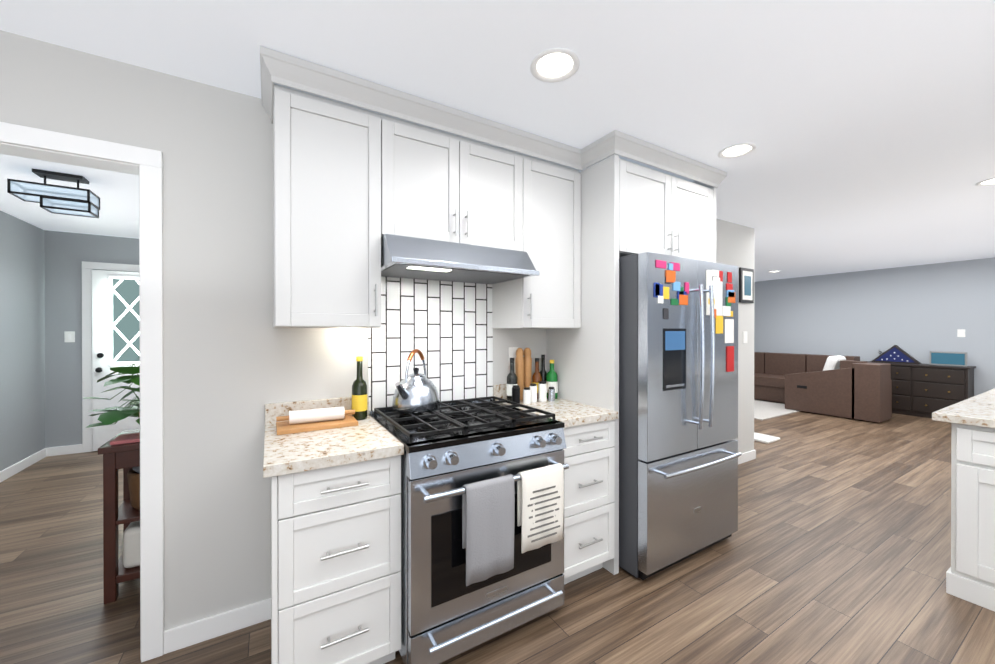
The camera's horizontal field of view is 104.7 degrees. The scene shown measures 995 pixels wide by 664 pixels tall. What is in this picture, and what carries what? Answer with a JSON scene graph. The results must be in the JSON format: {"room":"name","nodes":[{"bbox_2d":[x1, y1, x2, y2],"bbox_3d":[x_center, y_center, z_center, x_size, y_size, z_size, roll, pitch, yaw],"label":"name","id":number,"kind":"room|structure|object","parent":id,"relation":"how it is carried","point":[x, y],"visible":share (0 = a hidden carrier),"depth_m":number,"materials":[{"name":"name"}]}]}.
{"room":"kitchen","nodes":[
{"label":"kitchen","id":0,"kind":"room"},
{"bbox_2d":[0,211,44,470],"bbox_3d":[-3.983,0.129,2.515,0.120,2.440,3.942,0,0,-31],"label":"wall","id":1,"kind":"structure","parent":0,"point":[22,372],"depth_m":3.75,"materials":[{"name":"grey paint"}]},
{"bbox_2d":[0,448,48,482],"bbox_3d":[-3.896,1.302,2.503,0.014,0.095,3.818,0,0,-31],"label":"baseboard","id":2,"kind":"structure","parent":1,"relation":"attached to","point":[21,465],"depth_m":3.75,"materials":[{"name":"white wood"}]},
{"bbox_2d":[44,230,138,447],"bbox_3d":[-3.813,0.122,4.840,2.790,2.440,0.120,0,0,-31],"label":"wall","id":3,"kind":"structure","parent":0,"point":[66,254],"depth_m":4.22,"materials":[{"name":"grey paint"}]},
{"bbox_2d":[64,331,74,341],"bbox_3d":[-4.712,0.054,4.229,0.080,0.120,0.010,0,0,-31],"label":"light switch","id":4,"kind":"object","parent":3,"relation":"attached to","point":[69,336],"visible":1,"depth_m":4.22,"materials":[{"name":"white plastic"}]},
{"bbox_2d":[82,261,138,452],"bbox_3d":[-4.155,0.278,4.555,1.090,2.130,0.019,0,0,-31],"label":"door frame","id":5,"kind":"structure","parent":3,"relation":"attached to","point":[87,435],"depth_m":4.29,"materials":[{"name":"white wood"}]},
{"bbox_2d":[92,270,139,450],"bbox_3d":[-4.127,0.318,4.507,0.910,2.030,0.127,0,0,-31],"label":"entry door","id":6,"kind":"structure","parent":3,"relation":"in","point":[115,320],"depth_m":4.37,"materials":[{"name":"white wood"}]},
{"bbox_2d":[0,30,754,629],"bbox_3d":[-2.034,0.133,1.312,11.000,2.440,0.120,0,0,-31],"label":"wall","id":7,"kind":"structure","parent":0,"point":[234,360],"depth_m":1.70,"materials":[{"name":"grey paint"}]},
{"bbox_2d":[0,122,163,661],"bbox_3d":[-1.888,0.300,1.399,1.050,2.105,0.156,0,0,-31],"label":"door frame","id":8,"kind":"structure","parent":7,"relation":"attached to","point":[145,165],"depth_m":1.58,"materials":[{"name":"white"}]},
{"bbox_2d":[163,598,270,653],"bbox_3d":[-1.231,1.304,1.715,0.398,0.095,0.014,0,0,-31],"label":"baseboard","id":9,"kind":"structure","parent":7,"relation":"attached to","point":[196,632],"depth_m":1.70,"materials":[{"name":"white wood"}]},
{"bbox_2d":[268,50,399,327],"bbox_3d":[-0.767,-0.553,1.788,0.476,1.064,0.348,0,0,-31],"label":"upper cabinet","id":10,"kind":"object","parent":7,"relation":"attached to","point":[352,185],"depth_m":1.63,"materials":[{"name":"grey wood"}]},
{"bbox_2d":[368,277,492,414],"bbox_3d":[-0.359,0.003,2.233,0.762,0.905,0.008,0,0,-31],"label":"tile backsplash","id":11,"kind":"structure","parent":7,"relation":"attached to","point":[445,328],"depth_m":2.23,"materials":[{"name":"white tile"}]},
{"bbox_2d":[400,94,527,252],"bbox_3d":[-0.279,-0.762,2.078,0.773,0.647,0.348,0,0,-31],"label":"upper cabinet","id":12,"kind":"object","parent":7,"relation":"attached to","point":[457,189],"depth_m":1.93,"materials":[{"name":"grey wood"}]},
{"bbox_2d":[381,234,538,284],"bbox_3d":[-0.239,-0.364,2.013,0.765,0.146,0.502,0,0,-31],"label":"range hood","id":13,"kind":"object","parent":12,"relation":"attached to","point":[406,257],"visible":0.88,"depth_m":1.85,"materials":[{"name":"silver metal"}]},
{"bbox_2d":[509,347,517,365],"bbox_3d":[0.105,0.159,2.509,0.075,0.120,0.010,0,0,-31],"label":"outlet","id":14,"kind":"object","parent":7,"relation":"attached to","point":[512,352],"visible":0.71,"depth_m":2.50,"materials":[{"name":"white plastic"}]},
{"bbox_2d":[492,134,583,328],"bbox_3d":[0.214,-0.555,2.372,0.488,1.064,0.348,0,0,-31],"label":"upper cabinet","id":15,"kind":"object","parent":7,"relation":"attached to","point":[551,299],"depth_m":2.24,"materials":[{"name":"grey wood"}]},
{"bbox_2d":[743,331,746,342],"bbox_3d":[2.563,0.054,3.970,0.080,0.120,0.010,0,0,-31],"label":"light switch","id":16,"kind":"object","parent":7,"relation":"attached to","point":[744,336],"visible":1,"depth_m":3.96,"materials":[{"name":"white plastic"}]},
{"bbox_2d":[739,267,753,302],"bbox_3d":[2.571,-0.478,3.965,0.250,0.355,0.025,0,0,-31],"label":"framed picture","id":17,"kind":"object","parent":7,"relation":"attached to","point":[746,285],"visible":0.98,"depth_m":3.94,"materials":[{"name":"black"}]},
{"bbox_2d":[738,449,755,463],"bbox_3d":[1.977,1.298,3.624,1.774,0.095,0.014,0,0,-31],"label":"baseboard","id":18,"kind":"structure","parent":7,"relation":"attached to","point":[751,455],"depth_m":3.98,"materials":[{"name":"white wood"}]},
{"bbox_2d":[0,399,994,663],"bbox_3d":[1.812,1.380,2.186,18.500,0.060,14.000,0,0,-31],"label":"floor","id":19,"kind":"structure","parent":0,"point":[834,547],"depth_m":2.05,"materials":[{"name":"brown wood"}]},
{"bbox_2d":[98,429,139,603],"bbox_3d":[-1.633,0.959,2.294,0.980,0.782,0.380,0,0,-31],"label":"console table","id":20,"kind":"object","parent":19,"relation":"on","point":[125,457],"visible":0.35,"depth_m":1.93,"materials":[{"name":"brown wood"}]},
{"bbox_2d":[110,433,139,444],"bbox_3d":[-1.879,0.559,2.059,0.250,0.017,0.160,0,0,-31],"label":"books","id":21,"kind":"object","parent":20,"relation":"on","point":[127,438],"visible":0.5,"depth_m":1.98,"materials":[{"name":"red"}]},
{"bbox_2d":[83,356,139,427],"bbox_3d":[-1.925,0.340,2.112,0.492,0.419,0.498,0,0,-31],"label":"plant","id":22,"kind":"object","parent":21,"relation":"on","point":[110,416],"visible":0.23,"depth_m":1.98,"materials":[{"name":"green plant"}]},
{"bbox_2d":[123,521,139,567],"bbox_3d":[-1.833,1.124,2.175,0.375,0.207,0.270,0,0,-31],"label":"fabric bin","id":23,"kind":"object","parent":20,"relation":"on","point":[131,546],"visible":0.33,"depth_m":1.99,"materials":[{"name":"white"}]},
{"bbox_2d":[127,466,139,509],"bbox_3d":[-1.878,0.823,2.148,0.280,0.250,0.280,0,0,-31],"label":"wicker basket","id":24,"kind":"object","parent":20,"relation":"on","point":[133,475],"visible":0.1,"depth_m":2.02,"materials":[{"name":"brown wicker"}]},
{"bbox_2d":[263,395,403,663],"bbox_3d":[-0.722,0.845,1.641,0.468,1.015,0.655,0,0,-31],"label":"base cabinet","id":25,"kind":"object","parent":19,"relation":"on","point":[335,545],"visible":1,"depth_m":1.40,"materials":[{"name":"white wood"}]},
{"bbox_2d":[276,406,357,434],"bbox_3d":[-0.838,0.396,1.786,0.331,0.079,0.190,0,0,-31],"label":"rolling pin","id":26,"kind":"object","parent":25,"relation":"on","point":[299,421],"visible":0.94,"depth_m":1.75,"materials":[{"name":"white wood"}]},
{"bbox_2d":[352,356,366,419],"bbox_3d":[-0.691,0.279,1.925,0.076,0.312,0.076,0,0,-31],"label":"wine bottle","id":27,"kind":"object","parent":25,"relation":"on","point":[359,395],"visible":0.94,"depth_m":1.90,"materials":[{"name":"green glass"}]},
{"bbox_2d":[369,396,568,663],"bbox_3d":[-0.162,0.874,1.903,0.761,0.954,0.752,0,0,-31],"label":"range","id":28,"kind":"object","parent":19,"relation":"on","point":[452,448],"visible":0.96,"depth_m":1.58,"materials":[{"name":"silver metal"}]},
{"bbox_2d":[392,349,438,412],"bbox_3d":[-0.428,0.242,1.979,0.260,0.309,0.245,0,0,-31],"label":"kettle","id":29,"kind":"object","parent":28,"relation":"on","point":[416,392],"visible":1,"depth_m":1.90,"materials":[{"name":"silver metal"}]},
{"bbox_2d":[462,474,514,585],"bbox_3d":[-0.033,0.790,1.552,0.220,0.384,0.048,0,0,-31],"label":"towel","id":30,"kind":"object","parent":28,"relation":"hanging from","point":[488,514],"visible":0.98,"depth_m":1.53,"materials":[{"name":"grey fabric"}]},
{"bbox_2d":[517,463,563,552],"bbox_3d":[0.192,0.765,1.686,0.225,0.334,0.048,0,0,-31],"label":"towel","id":31,"kind":"object","parent":28,"relation":"hanging from","point":[540,502],"visible":1,"depth_m":1.66,"materials":[{"name":"white fabric"}]},
{"bbox_2d":[493,382,617,583],"bbox_3d":[0.318,0.843,2.260,0.428,1.015,0.655,0,0,-31],"label":"base cabinet","id":32,"kind":"object","parent":19,"relation":"on","point":[589,479],"visible":0.56,"depth_m":2.04,"materials":[{"name":"white wood"}]},
{"bbox_2d":[546,154,715,574],"bbox_3d":[0.928,0.181,2.627,0.994,2.335,0.646,0,0,-31],"label":"cabinet","id":33,"kind":"object","parent":19,"relation":"on","point":[629,208],"visible":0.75,"depth_m":2.27,"materials":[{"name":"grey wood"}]},
{"bbox_2d":[619,252,741,579],"bbox_3d":[0.997,0.462,2.535,0.889,1.775,0.819,0,0,-31],"label":"fridge","id":34,"kind":"object","parent":19,"relation":"on","point":[679,454],"visible":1,"depth_m":2.15,"materials":[{"name":"grey metal"}]},
{"bbox_2d":[754,432,779,443],"bbox_3d":[3.288,1.324,4.810,0.320,0.035,0.320,0,0,-31],"label":"scale","id":35,"kind":"object","parent":19,"relation":"on","point":[763,438],"visible":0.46,"depth_m":4.71,"materials":[{"name":"white plastic"}]},
{"bbox_2d":[754,400,798,419],"bbox_3d":[4.129,1.328,7.288,1.700,0.012,2.400,0,0,-31],"label":"rug","id":36,"kind":"object","parent":19,"relation":"on","point":[763,410],"visible":0.21,"depth_m":6.48,"materials":[{"name":"white fabric"}]},
{"bbox_2d":[754,352,891,422],"bbox_3d":[5.256,0.873,7.585,1.558,0.880,3.760,0,0,-31],"label":"sofa","id":37,"kind":"object","parent":19,"relation":"on","point":[853,387],"visible":0.67,"depth_m":6.16,"materials":[{"name":"brown leather"}]},
{"bbox_2d":[823,355,845,370],"bbox_3d":[5.618,0.621,6.426,0.460,0.453,0.226,0,0,-31],"label":"sofa pillow","id":38,"kind":"object","parent":37,"relation":"on","point":[832,363],"visible":0.56,"depth_m":6.29,"materials":[{"name":"white fabric"}]},
{"bbox_2d":[867,361,975,417],"bbox_3d":[6.759,0.927,6.211,0.440,0.820,1.180,0,0,-31],"label":"dresser","id":39,"kind":"object","parent":19,"relation":"on","point":[923,390],"visible":0.65,"depth_m":5.96,"materials":[{"name":"brown wood"}]},
{"bbox_2d":[871,345,921,363],"bbox_3d":[6.635,0.366,6.403,0.094,0.300,0.600,0,0,-31],"label":"case","id":40,"kind":"object","parent":39,"relation":"on","point":[895,354],"visible":1,"depth_m":6.37,"materials":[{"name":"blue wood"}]},
{"bbox_2d":[929,351,966,366],"bbox_3d":[6.983,0.412,5.947,0.103,0.210,0.380,0,0,-31],"label":"framed picture","id":41,"kind":"object","parent":39,"relation":"on","point":[950,358],"visible":1,"depth_m":5.91,"materials":[{"name":"silver metal"}]},
{"bbox_2d":[946,424,994,611],"bbox_3d":[3.566,0.906,2.068,2.234,0.890,1.132,0,0,-31],"label":"kitchen island","id":42,"kind":"object","parent":19,"relation":"on","point":[970,574],"depth_m":1.91,"materials":[{"name":"white wood"}]},
{"bbox_2d":[932,388,994,427],"bbox_3d":[3.561,0.441,2.075,2.284,0.040,1.204,0,0,-31],"label":"island countertop","id":43,"kind":"structure","parent":42,"relation":"on","point":[978,411],"depth_m":2.01,"materials":[{"name":"beige stone"}]},
{"bbox_2d":[0,0,994,281],"bbox_3d":[1.812,-1.120,2.178,18.500,0.060,14.000,0,0,-31],"label":"ceiling","id":44,"kind":"structure","parent":0,"point":[866,128],"depth_m":1.67,"materials":[{"name":"white paint"}]},
{"bbox_2d":[7,169,99,217],"bbox_3d":[-3.058,-0.961,2.668,0.390,0.259,0.220,0,0,-31],"label":"ceiling light","id":45,"kind":"object","parent":44,"relation":"attached to","point":[63,200],"visible":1,"depth_m":2.62,"materials":[{"name":"black"}]},
{"bbox_2d":[530,48,579,82],"bbox_3d":[0.233,-1.083,1.565,0.200,0.009,0.200,0,0,-31],"label":"recessed light","id":46,"kind":"object","parent":44,"relation":"in","point":[552,65],"visible":1,"depth_m":1.56,"materials":[{"name":"white plastic"}]},
{"bbox_2d":[718,142,756,158],"bbox_3d":[1.435,-1.085,2.303,0.200,0.009,0.200,0,0,-31],"label":"recessed light","id":47,"kind":"object","parent":44,"relation":"in","point":[737,150],"visible":1,"depth_m":2.30,"materials":[{"name":"white plastic"}]},
{"bbox_2d":[975,178,994,185],"bbox_3d":[3.594,-1.086,2.762,0.200,0.009,0.200,0,0,-31],"label":"recessed light","id":48,"kind":"object","parent":44,"relation":"in","point":[989,182],"visible":0.94,"depth_m":2.80,"materials":[{"name":"white plastic"}]},
{"bbox_2d":[754,258,994,395],"bbox_3d":[7.492,0.119,5.562,0.120,2.440,14.000,0,0,-31],"label":"wall","id":49,"kind":"structure","parent":0,"point":[918,312],"depth_m":6.67,"materials":[{"name":"grey paint"}]},
{"bbox_2d":[957,329,964,336],"bbox_3d":[7.186,0.018,5.950,0.010,0.120,0.080,0,0,-31],"label":"light switch","id":50,"kind":"object","parent":49,"relation":"attached to","point":[960,332],"visible":1,"depth_m":5.95,"materials":[{"name":"white plastic"}]}
]}

